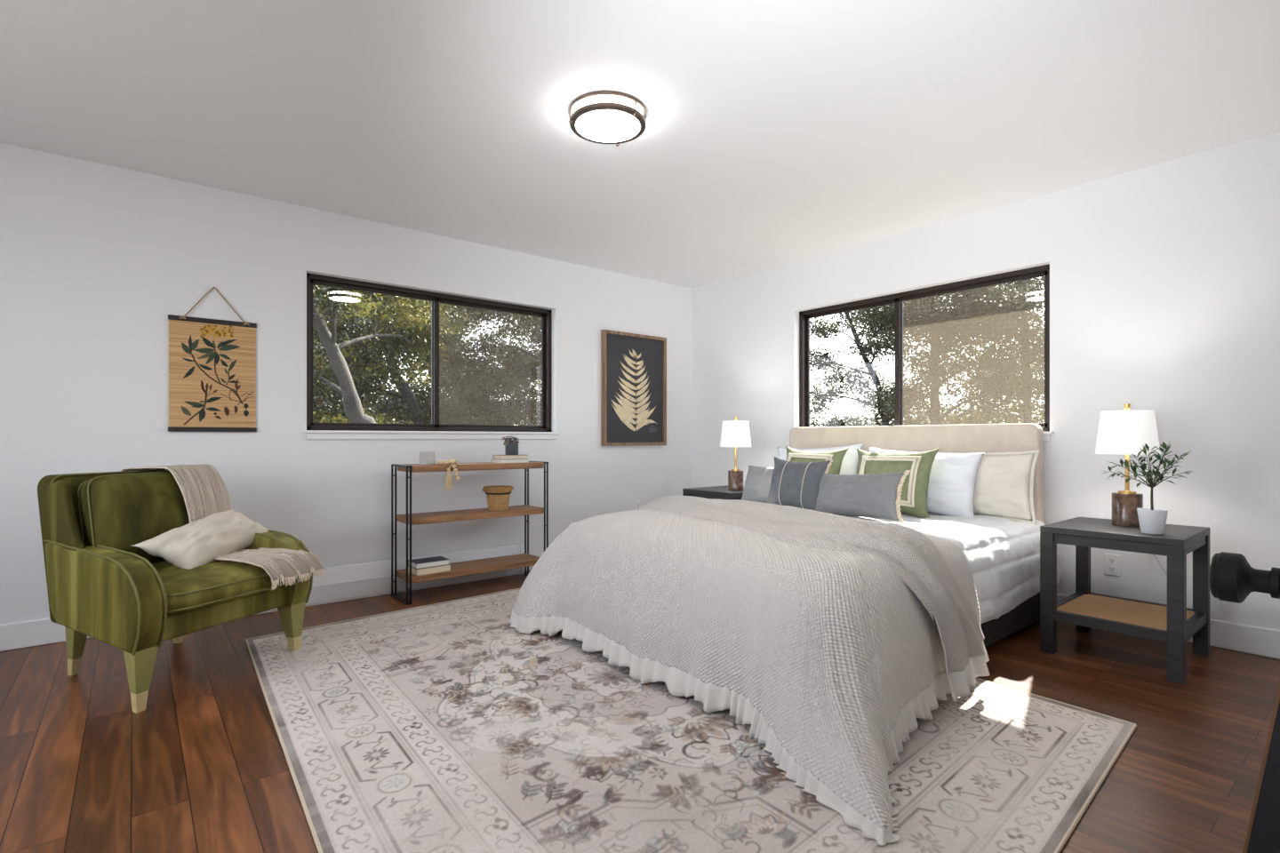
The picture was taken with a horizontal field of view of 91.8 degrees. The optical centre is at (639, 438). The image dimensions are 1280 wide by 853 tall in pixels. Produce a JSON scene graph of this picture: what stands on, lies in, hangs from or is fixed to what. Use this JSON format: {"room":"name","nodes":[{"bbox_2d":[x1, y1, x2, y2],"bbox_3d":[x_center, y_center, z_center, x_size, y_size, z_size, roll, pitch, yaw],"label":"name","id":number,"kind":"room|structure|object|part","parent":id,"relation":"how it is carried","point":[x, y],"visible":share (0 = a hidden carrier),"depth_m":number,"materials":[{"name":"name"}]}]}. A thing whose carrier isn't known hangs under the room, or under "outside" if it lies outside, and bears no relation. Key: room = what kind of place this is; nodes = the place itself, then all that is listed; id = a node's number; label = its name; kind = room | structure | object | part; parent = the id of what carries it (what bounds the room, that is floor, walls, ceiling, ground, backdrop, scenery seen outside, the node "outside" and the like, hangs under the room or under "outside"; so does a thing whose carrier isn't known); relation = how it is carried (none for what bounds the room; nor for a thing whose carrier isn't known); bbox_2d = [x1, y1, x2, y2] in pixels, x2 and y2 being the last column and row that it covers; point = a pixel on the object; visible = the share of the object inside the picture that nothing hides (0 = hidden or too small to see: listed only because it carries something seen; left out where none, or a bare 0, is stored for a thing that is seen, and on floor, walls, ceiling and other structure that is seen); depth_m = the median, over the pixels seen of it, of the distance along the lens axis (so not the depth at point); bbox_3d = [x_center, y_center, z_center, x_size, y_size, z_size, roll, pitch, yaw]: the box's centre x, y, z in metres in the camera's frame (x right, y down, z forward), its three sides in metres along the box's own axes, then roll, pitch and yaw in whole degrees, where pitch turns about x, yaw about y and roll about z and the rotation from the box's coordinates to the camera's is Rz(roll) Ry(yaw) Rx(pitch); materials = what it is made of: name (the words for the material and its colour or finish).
{"room":"bedroom","nodes":[
{"label":"bedroom","id":0,"kind":"room"},
{"bbox_2d":[0,142,692,624],"bbox_3d":[-1.765,-0.200,4.145,6.030,2.440,0.160,0,0,-39],"label":"wall","id":1,"kind":"structure","parent":0,"point":[96,259],"depth_m":3.67,"materials":[{"name":"white paint"}]},
{"bbox_2d":[168,287,256,431],"bbox_3d":[-2.404,-0.448,3.502,0.414,0.821,0.029,0,0,-39],"label":"scroll","id":2,"kind":"object","parent":1,"relation":"hanging from","point":[213,361],"visible":1,"depth_m":3.50,"materials":[{"name":"beige paper"}]},
{"bbox_3d":[-2.406,-0.660,3.505,0.414,0.026,0.014,0,0,-39],"label":"rod","id":3,"kind":"part","parent":2,"relation":"part of","materials":[{"name":"black wood"}]},
{"bbox_3d":[-2.406,-0.050,3.505,0.414,0.026,0.014,0,0,-39],"label":"rod","id":4,"kind":"part","parent":2,"relation":"part of","materials":[{"name":"black wood"}]},
{"bbox_3d":[-2.397,-0.757,3.503,0.330,0.203,0.023,0,0,-39],"label":"hanging cord","id":5,"kind":"part","parent":2,"relation":"part of","materials":[{"name":"fabric"}]},
{"bbox_2d":[0,552,543,651],"bbox_3d":[-1.709,0.956,4.077,5.710,0.128,0.016,0,0,-39],"label":"baseboard","id":6,"kind":"structure","parent":1,"relation":"attached to","point":[37,632],"depth_m":3.03,"materials":[{"name":"white wood"}]},
{"bbox_2d":[254,543,524,615],"bbox_3d":[-1.633,0.908,4.090,1.925,0.224,0.058,0,0,-39],"label":"baseboard heater","id":7,"kind":"object","parent":1,"relation":"attached to","point":[341,583],"visible":0.49,"depth_m":4.02,"materials":[{"name":"white metal"}]},
{"bbox_2d":[303,272,559,439],"bbox_3d":[-1.392,-0.513,4.415,1.818,1.039,0.163,0,0,-39],"label":"window","id":8,"kind":"structure","parent":1,"relation":"in","point":[315,430],"depth_m":4.41,"materials":[{"name":"brown metal"}]},
{"bbox_3d":[-1.762,-0.539,4.172,0.835,0.923,0.020,0,0,-39],"label":"sash","id":9,"kind":"part","parent":8,"relation":"part of","materials":[{"name":"clear glass"}]},
{"bbox_3d":[-1.370,-0.021,4.388,1.818,0.056,0.093,0,0,-39],"label":"sill","id":10,"kind":"part","parent":8,"relation":"part of","materials":[{"name":"white paint"}]},
{"bbox_3d":[-1.129,-0.539,4.718,0.923,0.923,0.020,0,0,-39],"label":"sash","id":11,"kind":"part","parent":8,"relation":"part of","materials":[{"name":"brown metal"}]},
{"bbox_2d":[600,329,666,446],"bbox_3d":[-0.042,-0.424,5.419,0.700,0.972,0.044,0,0,-39],"label":"framed print","id":12,"kind":"object","parent":1,"relation":"attached to","point":[634,366],"visible":1,"depth_m":5.40,"materials":[{"name":"black paper"}]},
{"bbox_3d":[-0.303,-0.424,5.206,0.026,0.972,0.044,0,0,-39],"label":"frame rail","id":13,"kind":"part","parent":12,"relation":"part of","materials":[{"name":"brown wood"}]},
{"bbox_3d":[-0.042,0.049,5.419,0.648,0.026,0.044,0,0,-39],"label":"frame rail","id":14,"kind":"part","parent":12,"relation":"part of","materials":[{"name":"brown wood"}]},
{"bbox_3d":[-0.042,-0.897,5.419,0.648,0.026,0.044,0,0,-39],"label":"frame rail","id":15,"kind":"part","parent":12,"relation":"part of","materials":[{"name":"brown wood"}]},
{"bbox_3d":[-0.035,-0.395,5.427,0.004,0.661,0.004,0,0,-39],"label":"frond stem","id":16,"kind":"part","parent":12,"relation":"part of","materials":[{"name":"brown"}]},
{"bbox_3d":[0.219,-0.424,5.632,0.026,0.972,0.044,0,0,-39],"label":"frame rail","id":17,"kind":"part","parent":12,"relation":"part of","materials":[{"name":"brown wood"}]},
{"bbox_2d":[634,500,640,510],"bbox_3d":[-0.018,0.608,5.462,0.074,0.116,0.010,0,0,-39],"label":"wall outlet","id":18,"kind":"object","parent":1,"relation":"attached to","point":[637,504],"visible":0.59,"depth_m":5.46,"materials":[{"name":"white plastic"}]},
{"bbox_2d":[0,0,1279,288],"bbox_3d":[0.274,-1.495,1.649,6.030,0.150,6.607,0,0,-39],"label":"ceiling","id":19,"kind":"structure","parent":0,"point":[777,132],"depth_m":2.66,"materials":[{"name":"white paint"}]},
{"bbox_2d":[568,90,646,146],"bbox_3d":[-0.138,-1.383,2.699,0.334,0.074,0.337,0,0,-39],"label":"ceiling light","id":20,"kind":"object","parent":19,"relation":"attached to","point":[600,116],"visible":1,"depth_m":2.63,"materials":[{"name":"white glass"}]},
{"bbox_3d":[-0.297,-1.377,2.652,0.014,0.062,0.014,0,0,-39],"label":"post","id":21,"kind":"part","parent":20,"relation":"part of","materials":[{"name":"brown metal"}]},
{"bbox_3d":[-0.018,-1.377,2.588,0.014,0.062,0.014,0,0,-39],"label":"post","id":22,"kind":"part","parent":20,"relation":"part of","materials":[{"name":"brown metal"}]},
{"bbox_2d":[0,570,1279,852],"bbox_3d":[0.274,1.095,1.649,6.030,0.150,6.607,0,0,-39],"label":"floor","id":23,"kind":"structure","parent":0,"point":[204,768],"depth_m":2.09,"materials":[{"name":"brown wood"}]},
{"bbox_2d":[37,469,312,713],"bbox_3d":[-2.087,0.586,2.754,0.880,0.867,0.776,0,0,19],"label":"armchair","id":24,"kind":"object","parent":23,"relation":"on","point":[103,588],"visible":0.68,"depth_m":2.58,"materials":[{"name":"green fabric"}]},
{"bbox_3d":[-2.420,0.854,2.674,0.088,0.188,0.078,0,0,19],"label":"leg","id":25,"kind":"part","parent":24,"relation":"part of","materials":[{"name":"wood"}]},
{"bbox_3d":[-2.402,0.471,2.895,0.194,0.627,0.593,0,0,19],"label":"backrest","id":26,"kind":"part","parent":24,"relation":"part of","materials":[{"name":"green fabric"}]},
{"bbox_3d":[-2.160,0.615,2.484,0.795,0.359,0.103,0,0,28],"label":"arm","id":27,"kind":"part","parent":24,"relation":"part of","materials":[{"name":"green fabric"}]},
{"bbox_2d":[80,473,189,563],"bbox_3d":[-2.223,0.379,2.826,0.238,0.429,0.511,0,0,19],"label":"cushion","id":28,"kind":"object","parent":24,"relation":"on","point":[121,512],"depth_m":2.67,"materials":[{"name":"green fabric"}]},
{"bbox_3d":[-1.879,0.866,2.336,0.087,0.163,0.098,0,0,19],"label":"leg","id":29,"kind":"part","parent":24,"relation":"part of","materials":[{"name":"green wood"}]},
{"bbox_2d":[132,507,268,569],"bbox_3d":[-1.967,0.463,2.846,0.242,0.232,0.554,0,0,9],"label":"lumbar pillow","id":30,"kind":"object","parent":24,"relation":"on","point":[195,544],"visible":0.87,"depth_m":2.73,"materials":[{"name":"fabric"}]},
{"bbox_2d":[151,560,287,614],"bbox_3d":[-1.988,0.622,2.721,0.671,0.157,0.578,0,0,19],"label":"seat cushion","id":31,"kind":"object","parent":24,"relation":"on","point":[219,585],"depth_m":2.56,"materials":[{"name":"green fabric"}]},
{"bbox_2d":[120,464,327,590],"bbox_3d":[-2.015,0.396,2.909,0.982,0.536,0.334,0,0,11],"label":"throw blanket","id":32,"kind":"object","parent":24,"relation":"on","point":[204,491],"visible":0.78,"depth_m":2.88,"materials":[{"name":"beige fabric"}]},
{"bbox_3d":[-2.045,0.735,2.741,0.635,0.100,0.594,0,0,19],"label":"rail","id":33,"kind":"part","parent":24,"relation":"part of","materials":[{"name":"green fabric"}]},
{"bbox_3d":[-1.968,0.615,3.049,0.782,0.359,0.103,0,0,16],"label":"arm","id":34,"kind":"part","parent":24,"relation":"part of","materials":[{"name":"green fabric"}]},
{"bbox_3d":[-1.666,0.866,2.963,0.087,0.163,0.091,0,0,19],"label":"leg","id":35,"kind":"part","parent":24,"relation":"part of","materials":[{"name":"green wood"}]},
{"bbox_2d":[391,461,548,605],"bbox_3d":[-1.133,0.594,4.226,1.003,0.852,0.293,0,0,-39],"label":"console shelf","id":36,"kind":"object","parent":23,"relation":"on","point":[524,560],"visible":0.9,"depth_m":4.11,"materials":[{"name":"brown wood"}]},
{"bbox_3d":[-1.508,0.594,3.920,0.035,0.852,0.293,0,0,-39],"label":"frame","id":37,"kind":"part","parent":36,"relation":"part of","materials":[{"name":"grey metal"}]},
{"bbox_2d":[419,451,434,464],"bbox_3d":[-1.378,0.128,4.020,0.096,0.084,0.096,0,0,-39],"label":"candle cup","id":38,"kind":"object","parent":36,"relation":"on","point":[426,458],"visible":0.98,"depth_m":3.98,"materials":[{"name":"ceramic"}]},
{"bbox_2d":[408,564,451,575],"bbox_3d":[-1.353,0.835,3.989,0.225,0.040,0.150,0,0,-42],"label":"book","id":39,"kind":"object","parent":36,"relation":"on","point":[445,568],"visible":0.52,"depth_m":3.93,"materials":[{"name":"beige paper"}]},
{"bbox_2d":[408,556,449,569],"bbox_3d":[-1.356,0.797,3.986,0.215,0.036,0.145,0,0,-40],"label":"book","id":40,"kind":"object","parent":39,"relation":"on","point":[436,561],"visible":0.89,"depth_m":3.95,"materials":[{"name":"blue paper"}]},
{"bbox_2d":[437,458,459,489],"bbox_3d":[-1.236,0.230,4.010,0.130,0.195,0.152,0,0,-39],"label":"bead garland","id":41,"kind":"object","parent":36,"relation":"hanging from","point":[448,480],"visible":1,"depth_m":3.96,"materials":[{"name":"wood"}]},
{"bbox_2d":[482,485,513,510],"bbox_3d":[-0.991,0.415,4.336,0.204,0.160,0.204,0,0,6],"label":"woven basket","id":42,"kind":"object","parent":36,"relation":"on","point":[498,497],"visible":1,"depth_m":4.27,"materials":[{"name":"brown wicker"}]},
{"bbox_2d":[491,459,528,463],"bbox_3d":[-0.912,0.158,4.374,0.215,0.024,0.150,0,0,-41],"label":"book","id":43,"kind":"object","parent":36,"relation":"on","point":[492,460],"visible":0.77,"depth_m":4.32,"materials":[{"name":"grey paper"}]},
{"bbox_2d":[493,454,527,459],"bbox_3d":[-0.912,0.131,4.374,0.200,0.030,0.140,0,0,-39],"label":"book","id":44,"kind":"object","parent":43,"relation":"on","point":[519,456],"visible":0.97,"depth_m":4.32,"materials":[{"name":"brown paper"}]},
{"bbox_2d":[501,436,519,455],"bbox_3d":[-0.918,0.049,4.404,0.138,0.133,0.142,0,0,-17],"label":"potted succulent","id":45,"kind":"object","parent":44,"relation":"on","point":[511,448],"visible":1,"depth_m":4.36,"materials":[{"name":"grey ceramic"}]},
{"bbox_3d":[-0.758,0.594,4.532,0.035,0.852,0.293,0,0,-39],"label":"frame","id":46,"kind":"part","parent":36,"relation":"part of","materials":[{"name":"grey metal"}]},
{"bbox_2d":[245,587,1136,852],"bbox_3d":[-0.140,1.014,2.626,2.506,0.010,3.366,0,0,-39],"label":"area rug","id":47,"kind":"object","parent":23,"relation":"on","point":[445,727],"visible":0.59,"depth_m":1.98,"materials":[{"name":"beige carpet"}]},
{"bbox_2d":[568,423,1043,647],"bbox_3d":[0.950,0.466,3.568,2.185,1.107,1.875,0,0,-39],"label":"bed","id":48,"kind":"object","parent":47,"relation":"on","point":[1024,436],"visible":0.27,"depth_m":3.84,"materials":[{"name":"fabric"}]},
{"bbox_2d":[508,496,989,846],"bbox_3d":[0.420,0.676,2.904,1.477,0.664,2.383,0,0,-39],"label":"coverlet","id":49,"kind":"object","parent":48,"relation":"on","point":[828,636],"visible":1,"depth_m":2.31,"materials":[{"name":"white fabric"}]},
{"bbox_3d":[1.754,0.456,4.232,0.100,1.087,1.733,0,0,-39],"label":"headboard","id":50,"kind":"part","parent":48,"relation":"part of","materials":[{"name":"fabric"}]},
{"bbox_2d":[842,512,1060,624],"bbox_3d":[1.067,0.647,3.662,1.687,0.419,1.951,0,0,-39],"label":"mattress","id":51,"kind":"object","parent":48,"relation":"on","point":[1002,555],"visible":0.25,"depth_m":3.07,"materials":[{"name":"white fabric"}]},
{"bbox_2d":[741,465,774,503],"bbox_3d":[0.933,0.329,4.247,0.193,0.266,0.577,0,0,-39],"label":"throw cushion","id":52,"kind":"object","parent":51,"relation":"on","point":[758,479],"visible":0.37,"depth_m":4.29,"materials":[{"name":"grey fabric"}]},
{"bbox_2d":[766,456,833,510],"bbox_3d":[0.972,0.288,3.839,0.174,0.338,0.454,0,0,-39],"label":"throw cushion","id":53,"kind":"object","parent":51,"relation":"on","point":[796,484],"visible":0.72,"depth_m":3.78,"materials":[{"name":"grey fabric"}]},
{"bbox_2d":[785,446,848,474],"bbox_3d":[1.172,0.267,4.283,0.208,0.429,0.525,0,0,-39],"label":"throw cushion","id":54,"kind":"object","parent":51,"relation":"on","point":[793,455],"visible":0.25,"depth_m":4.20,"materials":[{"name":"green fabric"}]},
{"bbox_3d":[1.129,0.250,4.248,0.096,0.269,0.326,0,0,-39],"label":"tape trim","id":55,"kind":"part","parent":54,"relation":"part of","materials":[{"name":"beige fabric"}]},
{"bbox_3d":[1.135,0.253,4.253,0.108,0.301,0.366,0,0,-39],"label":"tape trim","id":56,"kind":"part","parent":54,"relation":"part of","materials":[{"name":"beige fabric"}]},
{"bbox_2d":[776,442,863,474],"bbox_3d":[1.273,0.259,4.513,0.198,0.459,0.764,0,0,-39],"label":"pillow","id":57,"kind":"object","parent":51,"relation":"on","point":[850,461],"visible":0.16,"depth_m":4.30,"materials":[{"name":"white fabric"}]},
{"bbox_2d":[814,470,911,523],"bbox_3d":[1.230,0.318,3.513,0.182,0.302,0.594,0,0,-39],"label":"throw cushion","id":58,"kind":"object","parent":51,"relation":"on","point":[876,496],"visible":0.99,"depth_m":3.42,"materials":[{"name":"grey fabric"}]},
{"bbox_2d":[856,448,939,518],"bbox_3d":[1.522,0.268,3.765,0.214,0.424,0.542,0,0,-39],"label":"throw cushion","id":59,"kind":"object","parent":51,"relation":"on","point":[915,488],"visible":0.57,"depth_m":3.62,"materials":[{"name":"green fabric"}]},
{"bbox_3d":[1.479,0.250,3.730,0.100,0.268,0.340,0,0,-39],"label":"tape trim","id":60,"kind":"part","parent":59,"relation":"part of","materials":[{"name":"beige fabric"}]},
{"bbox_3d":[1.485,0.254,3.735,0.113,0.300,0.381,0,0,-39],"label":"tape trim","id":61,"kind":"part","parent":59,"relation":"part of","materials":[{"name":"beige fabric"}]},
{"bbox_2d":[869,447,984,517],"bbox_3d":[1.730,0.268,3.857,0.236,0.424,0.749,0,0,-39],"label":"pillow","id":62,"kind":"object","parent":51,"relation":"on","point":[952,478],"visible":0.41,"depth_m":3.64,"materials":[{"name":"white fabric"}]},
{"bbox_2d":[920,449,1039,525],"bbox_3d":[1.985,0.275,3.691,0.155,0.425,0.682,0,0,-39],"label":"pillow","id":63,"kind":"object","parent":51,"relation":"on","point":[1004,485],"visible":0.48,"depth_m":3.52,"materials":[{"name":"beige fabric"}]},
{"bbox_2d":[682,485,743,500],"bbox_3d":[0.740,0.716,5.071,0.560,0.607,0.540,0,0,-39],"label":"nightstand","id":64,"kind":"object","parent":23,"relation":"on","point":[716,492],"visible":0.3,"depth_m":4.89,"materials":[{"name":"black wood"}]},
{"bbox_3d":[0.697,0.731,4.723,0.055,0.577,0.055,0,0,-39],"label":"leg","id":65,"kind":"part","parent":64,"relation":"part of","materials":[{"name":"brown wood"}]},
{"bbox_2d":[720,416,751,490],"bbox_3d":[0.763,0.120,4.948,0.248,0.585,0.248,0,0,-39],"label":"table lamp","id":66,"kind":"object","parent":64,"relation":"on","point":[735,433],"visible":1,"depth_m":4.87,"materials":[{"name":"white fabric"}]},
{"bbox_3d":[0.763,-0.036,4.948,0.248,0.207,0.248,0,0,-39],"label":"lamp shade","id":67,"kind":"part","parent":66,"relation":"part of","materials":[{"name":"white fabric"}]},
{"bbox_3d":[0.763,0.042,4.948,0.070,0.429,0.070,0,0,-39],"label":"stem","id":68,"kind":"part","parent":66,"relation":"part of","materials":[{"name":"gold metal"}]},
{"bbox_2d":[1040,517,1210,685],"bbox_3d":[2.300,0.720,2.946,0.570,0.600,0.525,0,0,-39],"label":"nightstand","id":69,"kind":"object","parent":23,"relation":"on","point":[1172,623],"visible":1,"depth_m":2.89,"materials":[{"name":"black wood"}]},
{"bbox_3d":[1.952,0.735,2.966,0.055,0.570,0.055,0,0,-39],"label":"leg","id":70,"kind":"part","parent":69,"relation":"part of","materials":[{"name":"grey wood"}]},
{"bbox_3d":[2.351,0.735,3.291,0.055,0.570,0.055,0,0,-39],"label":"leg","id":71,"kind":"part","parent":69,"relation":"part of","materials":[{"name":"grey wood"}]},
{"bbox_2d":[1056,594,1195,631],"bbox_3d":[2.300,0.827,2.946,0.510,0.016,0.455,0,0,-39],"label":"shelf","id":72,"kind":"object","parent":69,"relation":"attached to","point":[1108,608],"depth_m":2.96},
{"bbox_2d":[1095,404,1160,527],"bbox_3d":[2.348,0.127,2.991,0.248,0.585,0.248,0,0,-39],"label":"table lamp","id":73,"kind":"object","parent":69,"relation":"on","point":[1120,432],"visible":0.94,"depth_m":2.93,"materials":[{"name":"white fabric"}]},
{"bbox_3d":[2.348,0.049,2.991,0.070,0.429,0.070,0,0,-39],"label":"stem","id":74,"kind":"part","parent":73,"relation":"part of","materials":[{"name":"gold metal"}]},
{"bbox_3d":[2.348,-0.029,2.991,0.248,0.207,0.248,0,0,-39],"label":"lamp shade","id":75,"kind":"part","parent":73,"relation":"part of","materials":[{"name":"white fabric"}]},
{"bbox_3d":[2.300,0.837,2.946,0.560,0.045,0.515,0,0,-39],"label":"shelf frame","id":76,"kind":"part","parent":69,"relation":"part of","materials":[{"name":"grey wood"}]},
{"bbox_2d":[1103,441,1192,534],"bbox_3d":[2.251,0.216,2.755,0.376,0.407,0.214,0,0,-3],"label":"olive","id":77,"kind":"object","parent":69,"relation":"on","point":[1152,521],"visible":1,"depth_m":2.74,"materials":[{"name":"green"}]},
{"bbox_2d":[1153,554,1190,641],"bbox_3d":[2.637,0.714,3.154,0.224,0.594,0.097,0,0,17],"label":"lamp cord","id":78,"kind":"object","parent":69,"relation":"hanging from","point":[1154,555],"visible":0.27,"depth_m":3.18,"materials":[{"name":"grey plastic"}]},
{"bbox_3d":[2.249,0.735,2.601,0.055,0.570,0.055,0,0,-39],"label":"leg","id":79,"kind":"part","parent":69,"relation":"part of","materials":[{"name":"grey wood"}]},
{"bbox_3d":[2.648,0.735,2.927,0.055,0.570,0.055,0,0,-39],"label":"leg","id":80,"kind":"part","parent":69,"relation":"part of","materials":[{"name":"grey wood"}]},
{"bbox_2d":[1242,681,1279,852],"bbox_3d":[1.704,0.627,1.597,0.602,0.799,0.165,0,0,-39],"label":"leaning mirror","id":81,"kind":"object","parent":23,"relation":"on","point":[1263,832],"visible":1,"depth_m":1.43,"materials":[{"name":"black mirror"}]},
{"bbox_2d":[692,131,1279,630],"bbox_3d":[1.925,-0.200,4.268,0.160,2.440,4.317,0,0,-39],"label":"wall","id":82,"kind":"structure","parent":0,"point":[1164,277],"depth_m":3.33,"materials":[{"name":"white paint"}]},
{"bbox_2d":[799,264,1053,441],"bbox_3d":[1.847,-0.504,4.321,0.163,1.042,1.832,0,0,-39],"label":"window","id":83,"kind":"structure","parent":82,"relation":"in","point":[896,299],"depth_m":4.40,"materials":[{"name":"brown metal"}]},
{"bbox_3d":[1.609,-0.530,4.719,0.020,0.926,0.810,0,0,-39],"label":"sash","id":84,"kind":"part","parent":83,"relation":"part of","materials":[{"name":"clear glass"}]},
{"bbox_3d":[2.124,-0.530,4.053,0.020,0.926,0.962,0,0,-39],"label":"sash","id":85,"kind":"part","parent":83,"relation":"part of","materials":[{"name":"brown metal"}]},
{"bbox_3d":[1.820,-0.011,4.299,0.093,0.056,1.832,0,0,-39],"label":"sill","id":86,"kind":"part","parent":83,"relation":"part of","materials":[{"name":"white paint"}]},
{"bbox_2d":[1104,553,1120,576],"bbox_3d":[2.557,0.685,3.359,0.010,0.116,0.074,0,0,-39],"label":"wall outlet","id":87,"kind":"object","parent":82,"relation":"attached to","point":[1112,563],"visible":1,"depth_m":3.36,"materials":[{"name":"white plastic"}]},
{"bbox_2d":[1108,558,1116,563],"bbox_3d":[2.555,0.663,3.358,0.003,0.031,0.033,0,0,-39],"label":"socket","id":88,"kind":"object","parent":87,"relation":"attached to","point":[1110,560],"depth_m":3.36,"materials":[{"name":"white plastic"}]},
{"bbox_2d":[1108,566,1116,572],"bbox_3d":[2.555,0.707,3.358,0.003,0.031,0.033,0,0,-39],"label":"socket","id":89,"kind":"object","parent":87,"relation":"attached to","point":[1111,569],"depth_m":3.36,"materials":[{"name":"white plastic"}]},
{"bbox_2d":[1056,593,1279,659],"bbox_3d":[1.824,0.954,4.252,0.016,0.132,4.181,0,0,-39],"label":"baseboard","id":90,"kind":"structure","parent":82,"relation":"attached to","point":[1224,635],"depth_m":2.95,"materials":[{"name":"white"}]},
{"bbox_2d":[1136,507,1167,534],"bbox_3d":[2.272,0.367,2.752,0.106,0.106,0.106,0,0,-39],"label":"pot","id":91,"kind":"object","parent":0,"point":[1152,521],"depth_m":2.72,"materials":[{"name":"white ceramic"}]},
{"bbox_2d":[1209,552,1279,603],"bbox_3d":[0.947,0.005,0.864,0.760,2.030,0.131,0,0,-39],"label":"door knob","id":92,"kind":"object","parent":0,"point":[1232,579],"depth_m":0.69,"materials":[{"name":"black metal"}]},
{"label":"outside","id":93,"kind":"structure","parent":0,"visible":0},
{"bbox_3d":[2.843,4.120,28.141,100.000,0.200,100.000,0,0,-39],"label":"ground","id":94,"kind":"structure","parent":93,"visible":0},
{"bbox_2d":[313,284,487,423],"bbox_3d":[-4.449,0.230,8.676,3.221,7.650,4.761,0,0,19],"label":"oak tree","id":95,"kind":"object","parent":94,"relation":"on","point":[348,301],"visible":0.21,"depth_m":9.00,"materials":[{"name":"green plant"}]},
{"bbox_2d":[313,292,498,424],"bbox_3d":[-4.752,0.076,11.734,2.932,7.897,5.176,0,0,41],"label":"oak tree","id":96,"kind":"object","parent":94,"relation":"on","point":[410,399],"visible":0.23,"depth_m":11.62,"materials":[{"name":"green plant"}]},
{"bbox_2d":[317,301,541,425],"bbox_3d":[-6.141,-0.699,16.286,11.726,9.439,4.173,0,0,-43],"label":"oak tree","id":97,"kind":"object","parent":94,"relation":"on","point":[341,412],"visible":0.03,"depth_m":17.45,"materials":[{"name":"green plant"}]},
{"bbox_2d":[391,303,541,425],"bbox_3d":[-2.710,0.251,12.322,2.952,7.541,4.308,0,0,41],"label":"oak tree","id":98,"kind":"object","parent":94,"relation":"on","point":[459,410],"visible":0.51,"depth_m":12.12,"materials":[{"name":"green plant"}]},
{"bbox_2d":[809,298,950,427],"bbox_3d":[4.757,0.017,13.430,2.251,8.007,4.299,0,0,-31],"label":"pine tree","id":99,"kind":"object","parent":94,"relation":"on","point":[821,329],"visible":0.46,"depth_m":13.55,"materials":[{"name":"green plant"}]},
{"bbox_2d":[815,393,1044,425],"bbox_3d":[11.182,1.187,24.461,5.657,5.665,10.758,0,0,-25],"label":"pine tree","id":100,"kind":"object","parent":94,"relation":"on","point":[952,420],"visible":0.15,"depth_m":21.93,"materials":[{"name":"green plant"}]},
{"bbox_2d":[833,280,1044,424],"bbox_3d":[5.469,-0.231,10.910,4.144,8.501,2.595,0,0,44],"label":"pine tree","id":101,"kind":"object","parent":94,"relation":"on","point":[963,319],"visible":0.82,"depth_m":10.42,"materials":[{"name":"green plant"}]},
{"bbox_2d":[938,276,1044,423],"bbox_3d":[7.049,-0.231,11.710,2.630,8.502,3.250,0,0,-17],"label":"pine tree","id":102,"kind":"object","parent":94,"relation":"on","point":[1022,283],"visible":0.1,"depth_m":11.57,"materials":[{"name":"green plant"}]}
]}

